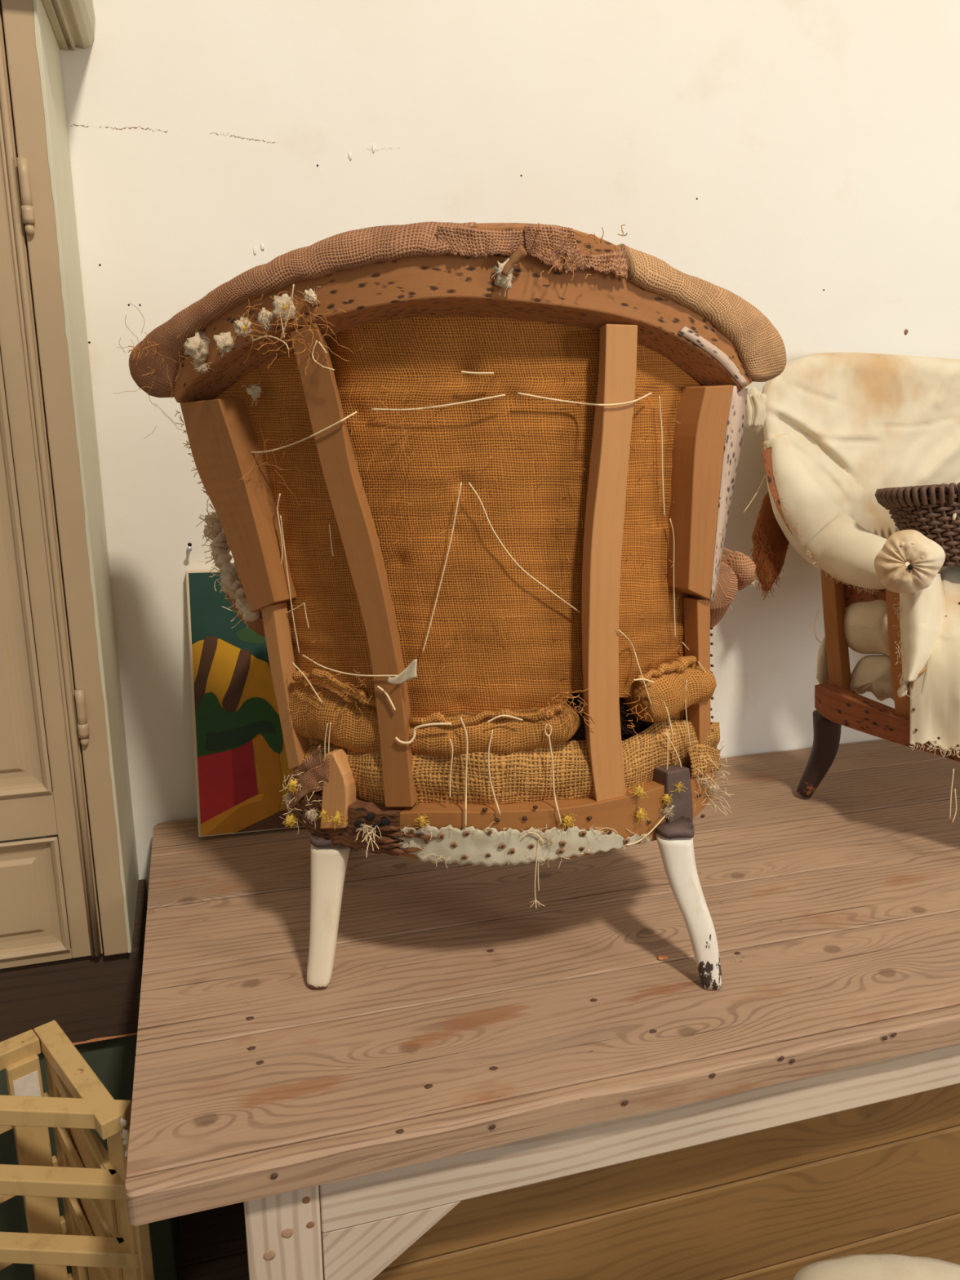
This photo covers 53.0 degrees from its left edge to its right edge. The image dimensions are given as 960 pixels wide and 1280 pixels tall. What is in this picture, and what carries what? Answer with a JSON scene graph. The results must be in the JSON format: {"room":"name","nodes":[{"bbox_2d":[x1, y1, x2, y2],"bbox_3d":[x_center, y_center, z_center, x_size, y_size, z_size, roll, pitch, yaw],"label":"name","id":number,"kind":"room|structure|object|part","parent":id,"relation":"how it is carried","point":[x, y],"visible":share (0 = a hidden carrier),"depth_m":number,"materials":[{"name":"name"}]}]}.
{"room":"workspace","nodes":[
{"label":"workspace","id":0,"kind":"room"},
{"bbox_2d":[177,1201,248,1279],"bbox_3d":[0.959,1.387,0.273,5.000,0.066,3.688,-4,15,-16],"label":"floor","id":1,"kind":"structure","parent":0,"point":[212,1242],"depth_m":1.59,"materials":[{"name":"brown wood"}]},
{"bbox_2d":[0,1020,154,1279],"bbox_3d":[-0.538,0.808,1.131,0.251,0.620,0.222,-11,18,-36],"label":"wooden crate","id":2,"kind":"object","parent":1,"relation":"on","point":[100,1242],"visible":0.94,"depth_m":1.10,"materials":[{"name":"yellow wood"}]},
{"bbox_3d":[-0.610,0.504,1.108,0.192,0.021,0.026,-13,19,-40],"label":"rail","id":3,"kind":"part","parent":2,"relation":"part of","materials":[{"name":"yellow paint"}]},
{"bbox_3d":[-0.611,0.592,1.138,0.199,0.021,0.012,-13,19,-40],"label":"rail","id":4,"kind":"part","parent":2,"relation":"part of","materials":[{"name":"yellow paint"}]},
{"bbox_3d":[-0.611,0.684,1.162,0.199,0.021,0.012,-13,19,-40],"label":"rail","id":5,"kind":"part","parent":2,"relation":"part of","materials":[{"name":"yellow paint"}]},
{"bbox_3d":[-0.612,0.775,1.186,0.199,0.021,0.012,-13,19,-40],"label":"rail","id":6,"kind":"part","parent":2,"relation":"part of","materials":[{"name":"yellow paint"}]},
{"bbox_3d":[-0.547,0.793,1.223,0.036,0.602,0.012,-13,19,-40],"label":"corner post","id":7,"kind":"part","parent":2,"relation":"part of","materials":[{"name":"yellow paint"}]},
{"bbox_3d":[-0.537,0.607,1.083,0.305,0.021,0.023,1,15,3],"label":"rail","id":8,"kind":"part","parent":2,"relation":"part of","materials":[{"name":"yellow paint"}]},
{"bbox_3d":[-0.537,0.517,1.059,0.305,0.021,0.023,1,15,3],"label":"rail","id":9,"kind":"part","parent":2,"relation":"part of","materials":[{"name":"yellow paint"}]},
{"bbox_3d":[-0.520,0.788,1.244,0.012,0.600,0.030,-13,19,-40],"label":"corner post","id":10,"kind":"part","parent":2,"relation":"part of","materials":[{"name":"yellow paint"}]},
{"bbox_3d":[-0.537,0.699,1.107,0.305,0.021,0.023,1,15,3],"label":"rail","id":11,"kind":"part","parent":2,"relation":"part of","materials":[{"name":"yellow paint"}]},
{"bbox_3d":[-0.612,0.865,1.209,0.199,0.021,0.012,-13,19,-40],"label":"rail","id":12,"kind":"part","parent":2,"relation":"part of","materials":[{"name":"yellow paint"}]},
{"bbox_3d":[-0.465,0.503,1.112,0.026,0.021,0.215,-13,19,-40],"label":"rail","id":13,"kind":"part","parent":2,"relation":"part of","materials":[{"name":"yellow paint"}]},
{"bbox_3d":[-0.470,0.590,1.148,0.012,0.021,0.189,-13,19,-40],"label":"rail","id":14,"kind":"part","parent":2,"relation":"part of","materials":[{"name":"yellow paint"}]},
{"bbox_3d":[-0.471,0.682,1.172,0.012,0.021,0.189,-13,19,-40],"label":"rail","id":15,"kind":"part","parent":2,"relation":"part of","materials":[{"name":"yellow paint"}]},
{"bbox_3d":[-0.404,0.817,1.139,0.010,0.599,0.048,-13,19,-40],"label":"post","id":16,"kind":"part","parent":2,"relation":"part of","materials":[{"name":"yellow paint"}]},
{"bbox_3d":[-0.386,0.820,1.129,0.013,0.599,0.028,-13,19,-40],"label":"post","id":17,"kind":"part","parent":2,"relation":"part of","materials":[{"name":"yellow paint"}]},
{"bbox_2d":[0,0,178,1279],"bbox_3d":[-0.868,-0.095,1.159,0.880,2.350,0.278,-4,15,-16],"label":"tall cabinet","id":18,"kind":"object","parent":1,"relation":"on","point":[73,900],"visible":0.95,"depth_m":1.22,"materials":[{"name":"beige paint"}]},
{"bbox_3d":[-0.742,-0.394,1.036,0.396,1.249,0.012,-4,15,-16],"label":"door panel","id":19,"kind":"part","parent":18,"relation":"part of","materials":[{"name":"paint"}]},
{"bbox_3d":[-0.747,0.238,1.210,0.396,0.060,0.018,-4,15,-16],"label":"door rail","id":20,"kind":"part","parent":18,"relation":"part of","materials":[{"name":"paint"}]},
{"bbox_3d":[-0.745,0.352,1.231,0.396,0.169,0.012,-4,15,-16],"label":"door panel","id":21,"kind":"part","parent":18,"relation":"part of","materials":[{"name":"paint"}]},
{"bbox_3d":[-0.747,0.438,1.263,0.396,0.014,0.018,-4,15,-16],"label":"door rail","id":22,"kind":"part","parent":18,"relation":"part of","materials":[{"name":"paint"}]},
{"bbox_3d":[-0.536,-0.331,1.124,0.039,1.574,0.018,-4,15,-16],"label":"door","id":23,"kind":"part","parent":18,"relation":"part of","materials":[{"name":"paint"}]},
{"bbox_3d":[-0.866,-0.766,0.983,0.880,0.143,0.277,-4,15,-16],"label":"cornice","id":24,"kind":"part","parent":18,"relation":"part of","materials":[{"name":"grey paint"}]},
{"bbox_3d":[-0.904,0.797,1.431,0.838,0.486,0.190,-4,15,-16],"label":"panel","id":25,"kind":"part","parent":18,"relation":"part of","materials":[{"name":"green paint"}]},
{"bbox_2d":[125,739,959,1279],"bbox_3d":[0.672,0.648,1.556,2.248,0.720,0.751,-4,15,-16],"label":"workbench","id":26,"kind":"object","parent":1,"relation":"on","point":[482,1083],"visible":0.82,"depth_m":1.10,"materials":[{"name":"brown wood"}]},
{"bbox_2d":[185,569,304,836],"bbox_3d":[-0.310,0.091,1.472,0.259,0.401,0.097,-4,15,-16],"label":"painting","id":27,"kind":"object","parent":26,"relation":"on","point":[242,767],"visible":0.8,"depth_m":1.45,"materials":[{"name":"multicoloured paint"}]},
{"bbox_2d":[197,749,234,823],"bbox_3d":[-0.381,0.217,1.451,0.087,0.125,0.021,-6,16,-21],"label":"painted patch","id":28,"kind":"object","parent":27,"relation":"on","point":[215,767],"depth_m":1.45,"materials":[{"name":"paint"}]},
{"bbox_3d":[-0.310,-0.023,1.457,0.244,0.165,0.032,-4,15,-16],"label":"tree crown","id":29,"kind":"part","parent":27,"relation":"part of","materials":[{"name":"paint"}]},
{"bbox_2d":[231,740,257,805],"bbox_3d":[-0.356,0.202,1.455,0.036,0.097,0.019,-4,15,-16],"label":"painted patch","id":30,"kind":"object","parent":27,"relation":"on","point":[244,753],"depth_m":1.46,"materials":[{"name":"paint"}]},
{"bbox_3d":[-0.344,-0.007,1.448,0.044,0.026,0.005,-4,15,-16],"label":"tree crown","id":31,"kind":"part","parent":27,"relation":"part of","materials":[{"name":"paint"}]},
{"bbox_3d":[-0.192,0.810,0.996,0.068,0.686,0.070,-4,15,-16],"label":"leg","id":32,"kind":"part","parent":26,"relation":"part of","materials":[{"name":"white paint"}]},
{"bbox_2d":[116,221,786,990],"bbox_3d":[-0.020,-0.032,1.139,0.767,0.801,0.470,-1,15,-4],"label":"armchair","id":33,"kind":"object","parent":26,"relation":"on","point":[469,486],"visible":1,"depth_m":0.99,"materials":[{"name":"fabric"}]},
{"bbox_3d":[-0.258,-0.143,1.035,0.117,0.227,0.060,13,19,39],"label":"post","id":34,"kind":"part","parent":33,"relation":"part of","materials":[{"name":"brown wood"}]},
{"bbox_3d":[-0.272,-0.053,1.227,0.075,0.136,0.227,1,15,3],"label":"arm","id":35,"kind":"part","parent":33,"relation":"part of"},
{"bbox_3d":[-0.171,0.224,1.107,0.047,0.012,0.046,-1,15,-3],"label":"leg","id":36,"kind":"part","parent":33,"relation":"part of","materials":[{"name":"black paint"}]},
{"bbox_3d":[-0.173,0.310,1.110,0.046,0.153,0.085,1,15,3],"label":"leg","id":37,"kind":"part","parent":33,"relation":"part of","materials":[{"name":"beige paint"}]},
{"bbox_3d":[-0.150,0.196,1.082,0.158,0.068,0.038,8,17,29],"label":"splintered rail","id":38,"kind":"part","parent":33,"relation":"part of","materials":[{"name":"brown wood"}]},
{"bbox_3d":[-0.017,-0.313,0.955,0.646,0.164,0.211,0,15,0],"label":"rail","id":39,"kind":"part","parent":33,"relation":"part of","materials":[{"name":"brown wood"}]},
{"bbox_3d":[-0.004,0.138,1.234,0.425,0.117,0.373,0,15,-1],"label":"seat","id":40,"kind":"part","parent":33,"relation":"part of","materials":[{"name":"brown fabric"}]},
{"bbox_3d":[0.105,0.193,1.083,0.394,0.086,0.085,-5,16,-19],"label":"seat rail","id":41,"kind":"part","parent":33,"relation":"part of","materials":[{"name":"brown wood"}]},
{"bbox_3d":[0.222,0.214,1.101,0.043,0.011,0.043,-1,15,-3],"label":"leg","id":42,"kind":"part","parent":33,"relation":"part of","materials":[{"name":"black paint"}]},
{"bbox_3d":[0.241,0.305,1.108,0.100,0.166,0.047,13,19,39],"label":"leg","id":43,"kind":"part","parent":33,"relation":"part of","materials":[{"name":"white paint"}]},
{"bbox_3d":[0.227,-0.153,1.026,0.054,0.229,0.045,-13,19,-40],"label":"post","id":44,"kind":"part","parent":33,"relation":"part of","materials":[{"name":"brown wood"}]},
{"bbox_3d":[0.273,-0.051,1.227,0.075,0.136,0.227,-1,15,-3],"label":"arm","id":45,"kind":"part","parent":33,"relation":"part of"},
{"bbox_3d":[0.293,-0.110,1.273,0.051,0.048,0.208,-4,15,-16],"label":"arm","id":46,"kind":"part","parent":33,"relation":"part of"},
{"bbox_2d":[657,954,668,959],"bbox_3d":[0.218,0.380,1.153,0.013,0.003,0.011,-4,15,-16],"label":"chip","id":47,"kind":"object","parent":26,"relation":"on","point":[661,957],"visible":1,"depth_m":1.15,"materials":[{"name":"orange wood"}]},
{"bbox_2d":[743,351,959,822],"bbox_3d":[0.818,-0.085,1.510,0.800,0.718,0.568,-4,15,-16],"label":"armchair","id":48,"kind":"object","parent":26,"relation":"on","point":[840,428],"visible":0.98,"depth_m":1.51,"materials":[{"name":"fabric"}]},
{"bbox_3d":[0.559,0.190,1.581,0.058,0.149,0.047,-4,15,-16],"label":"leg","id":49,"kind":"part","parent":48,"relation":"part of","materials":[{"name":"black wood"}]},
{"bbox_2d":[816,636,829,684],"bbox_3d":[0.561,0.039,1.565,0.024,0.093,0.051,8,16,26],"label":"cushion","id":50,"kind":"object","parent":48,"relation":"on","point":[823,660],"depth_m":1.55,"materials":[{"name":"beige fabric"}]},
{"bbox_3d":[0.562,-0.013,1.517,0.037,0.207,0.056,-9,17,-31],"label":"arm post","id":51,"kind":"part","parent":48,"relation":"part of","materials":[{"name":"brown wood"}]},
{"bbox_3d":[0.564,-0.197,1.467,0.126,0.222,0.275,-8,17,-29],"label":"arm","id":52,"kind":"part","parent":48,"relation":"part of"},
{"bbox_3d":[0.594,-0.063,1.476,0.024,0.053,0.133,-5,16,-19],"label":"arm rail","id":53,"kind":"part","parent":48,"relation":"part of","materials":[{"name":"brown wood"}]},
{"bbox_2d":[844,600,889,657],"bbox_3d":[0.601,-0.023,1.494,0.060,0.108,0.140,-4,15,-16],"label":"cushion","id":54,"kind":"object","parent":48,"relation":"on","point":[865,621],"depth_m":1.47,"materials":[{"name":"beige fabric"}]},
{"bbox_2d":[849,654,893,701],"bbox_3d":[0.616,0.059,1.518,0.058,0.094,0.142,-4,15,-16],"label":"cushion","id":55,"kind":"object","parent":48,"relation":"on","point":[872,673],"depth_m":1.48,"materials":[{"name":"beige fabric"}]},
{"bbox_3d":[0.660,0.145,1.407,0.385,0.081,0.102,14,20,42],"label":"seat rail","id":56,"kind":"part","parent":48,"relation":"part of","materials":[{"name":"brown wood"}]},
{"bbox_3d":[0.607,0.017,1.382,0.066,0.203,0.032,2,15,8],"label":"arm post","id":57,"kind":"part","parent":48,"relation":"part of","materials":[{"name":"brown wood"}]},
{"bbox_2d":[874,482,959,567],"bbox_3d":[0.792,-0.193,1.510,0.474,0.145,0.205,-10,18,-33],"label":"basket","id":58,"kind":"object","parent":48,"relation":"on","point":[933,510],"visible":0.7,"depth_m":1.39,"materials":[{"name":"brown wicker"}]},
{"bbox_3d":[0.624,-0.019,1.387,0.072,0.175,0.149,13,19,39],"label":"arm","id":59,"kind":"part","parent":48,"relation":"part of"},
{"bbox_3d":[0.646,0.011,1.369,0.087,0.083,0.015,-11,19,-37],"label":"seam cord","id":60,"kind":"part","parent":48,"relation":"part of","materials":[{"name":"fabric"}]},
{"bbox_3d":[0.851,0.013,1.516,0.283,0.242,0.576,8,17,28],"label":"seat","id":61,"kind":"part","parent":48,"relation":"part of","materials":[{"name":"beige fabric"}]},
{"bbox_2d":[791,1253,959,1279],"bbox_3d":[0.459,0.894,1.018,0.318,0.505,0.200,-4,15,-16],"label":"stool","id":62,"kind":"object","parent":1,"relation":"on","point":[860,1266],"visible":1,"depth_m":1.00,"materials":[{"name":"white wood"}]},
{"bbox_2d":[59,0,959,894],"bbox_3d":[0.430,-0.399,1.686,5.000,2.720,0.122,-4,15,-16],"label":"wall","id":63,"kind":"structure","parent":0,"point":[799,160],"depth_m":1.44,"materials":[{"name":"beige paint"}]},
{"bbox_2d":[186,542,191,551],"bbox_3d":[-0.428,-0.137,1.418,0.008,0.012,0.024,-4,15,-16],"label":"screw","id":64,"kind":"object","parent":63,"relation":"attached to","point":[188,548],"visible":1,"depth_m":1.41,"materials":[{"name":"metal"}]}
]}

